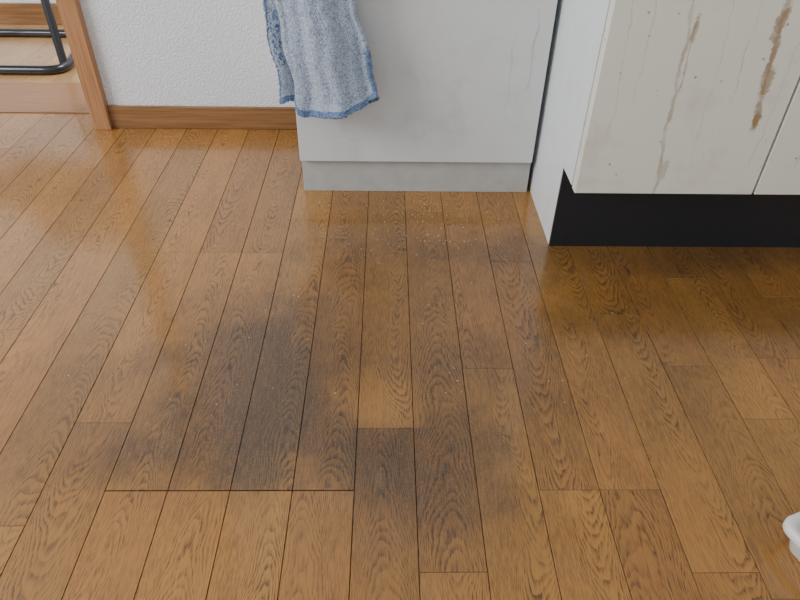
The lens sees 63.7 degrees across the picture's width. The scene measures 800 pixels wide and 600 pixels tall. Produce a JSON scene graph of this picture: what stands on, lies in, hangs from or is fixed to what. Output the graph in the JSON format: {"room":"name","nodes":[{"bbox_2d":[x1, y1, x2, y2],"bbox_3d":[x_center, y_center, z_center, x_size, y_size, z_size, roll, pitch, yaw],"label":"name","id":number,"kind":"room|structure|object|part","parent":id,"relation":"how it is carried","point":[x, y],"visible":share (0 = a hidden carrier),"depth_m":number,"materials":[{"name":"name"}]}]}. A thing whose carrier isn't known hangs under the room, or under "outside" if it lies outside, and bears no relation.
{"room":"kitchen","nodes":[
{"label":"kitchen","id":0,"kind":"room"},
{"bbox_2d":[0,0,55,2],"bbox_3d":[-1.473,-1.899,1.503,2.300,2.430,0.075,0,39,-1],"label":"wall","id":1,"kind":"structure","parent":0,"point":[10,1],"depth_m":2.18,"materials":[{"name":"white paint"}]},
{"bbox_2d":[0,2,62,24],"bbox_3d":[-1.491,-0.977,2.193,2.300,0.068,0.012,0,39,-1],"label":"baseboard","id":2,"kind":"structure","parent":1,"relation":"attached to","point":[10,13],"depth_m":2.19,"materials":[{"name":"brown wood"}]},
{"bbox_2d":[0,24,79,82],"bbox_3d":[-1.488,-0.768,2.012,2.300,0.030,0.555,0,39,-1],"label":"floor","id":3,"kind":"structure","parent":0,"point":[39,51],"depth_m":1.98,"materials":[{"name":"brown wood"}]},
{"bbox_2d":[0,0,74,74],"bbox_3d":[-1.208,-1.079,1.728,0.512,0.820,0.382,0,39,-1],"label":"folding chair","id":4,"kind":"object","parent":3,"relation":"on","point":[65,64],"visible":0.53,"depth_m":1.84,"materials":[{"name":"black metal"}]},
{"bbox_3d":[-1.004,-0.882,1.797,0.023,0.414,0.143,-16,42,-20],"label":"leg","id":5,"kind":"part","parent":4,"relation":"part of","materials":[{"name":"black metal"}]},
{"bbox_2d":[0,82,88,113],"bbox_3d":[-1.391,-0.531,1.718,1.284,0.034,0.200,0,39,-1],"label":"threshold","id":6,"kind":"object","parent":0,"point":[15,97],"depth_m":1.71,"materials":[{"name":"brown wood"}]},
{"bbox_2d":[79,0,294,106],"bbox_3d":[0.642,-1.402,0.942,2.690,2.430,0.190,0,39,-1],"label":"wall","id":7,"kind":"structure","parent":0,"point":[147,52],"depth_m":1.48,"materials":[{"name":"white paint"}]},
{"bbox_2d":[56,0,112,129],"bbox_3d":[-0.709,-1.257,1.023,0.042,2.000,0.210,0,39,-1],"label":"door frame","id":8,"kind":"structure","parent":7,"relation":"attached to","point":[71,14],"depth_m":1.47,"materials":[{"name":"brown wood"}]},
{"bbox_2d":[107,105,296,129],"bbox_3d":[-0.462,-0.444,1.570,0.482,0.056,0.008,0,39,-1],"label":"baseboard","id":9,"kind":"structure","parent":7,"relation":"attached to","point":[122,116],"depth_m":1.56,"materials":[{"name":"brown wood"}]},
{"bbox_2d":[0,113,799,599],"bbox_3d":[-0.015,0.353,0.663,4.000,0.030,2.587,0,39,-1],"label":"floor","id":10,"kind":"structure","parent":0,"point":[681,481],"depth_m":0.92,"materials":[{"name":"brown wood"}]},
{"bbox_2d":[68,201,626,404],"bbox_3d":[-0.070,-0.030,1.111,0.892,0.001,0.560,0,39,-1],"label":"crumbs","id":11,"kind":"object","parent":10,"relation":"on","point":[364,201],"visible":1,"depth_m":1.21,"materials":[{"name":"food"}]},
{"bbox_2d":[296,0,557,191],"bbox_3d":[0.037,-0.656,1.197,0.478,0.870,0.314,0,39,-1],"label":"dishwasher","id":12,"kind":"object","parent":10,"relation":"on","point":[460,83],"visible":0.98,"depth_m":1.23,"materials":[{"name":"white metal"}]},
{"bbox_3d":[-0.122,-0.680,0.960,0.119,0.009,0.028,0,39,-1],"label":"towel bar","id":13,"kind":"object","parent":12,"relation":"attached to","visible":0},
{"bbox_2d":[262,0,379,118],"bbox_3d":[-0.133,-0.504,1.062,0.198,0.427,0.069,0,39,-1],"label":"hand towel","id":14,"kind":"object","parent":13,"relation":"hanging from","point":[320,52],"visible":1,"depth_m":1.12,"materials":[{"name":"blue fabric"}]},
{"bbox_2d":[528,0,799,247],"bbox_3d":[0.881,-0.564,1.105,1.198,0.870,0.595,0,39,-1],"label":"base cabinet","id":15,"kind":"object","parent":10,"relation":"on","point":[662,123],"visible":0.98,"depth_m":1.00,"materials":[{"name":"white wood"}]},
{"bbox_3d":[0.291,-0.566,1.115,0.016,0.840,0.552,0,39,-1],"label":"panel","id":16,"kind":"part","parent":15,"relation":"part of","materials":[{"name":"white wood"}]},
{"bbox_3d":[0.435,-0.443,0.846,0.292,0.678,0.019,0,39,-1],"label":"door panel","id":17,"kind":"part","parent":15,"relation":"part of","materials":[{"name":"white wood"}]},
{"bbox_3d":[0.731,-0.441,0.852,0.292,0.678,0.019,0,39,-1],"label":"door panel","id":18,"kind":"part","parent":15,"relation":"part of","materials":[{"name":"white wood"}]},
{"bbox_2d":[782,512,799,560],"bbox_3d":[0.584,0.293,0.696,0.266,0.042,0.206,-13,41,-17],"label":"plastic bin","id":19,"kind":"object","parent":10,"relation":"on","point":[791,525],"visible":1,"depth_m":0.72,"materials":[{"name":"white plastic"}]}
]}

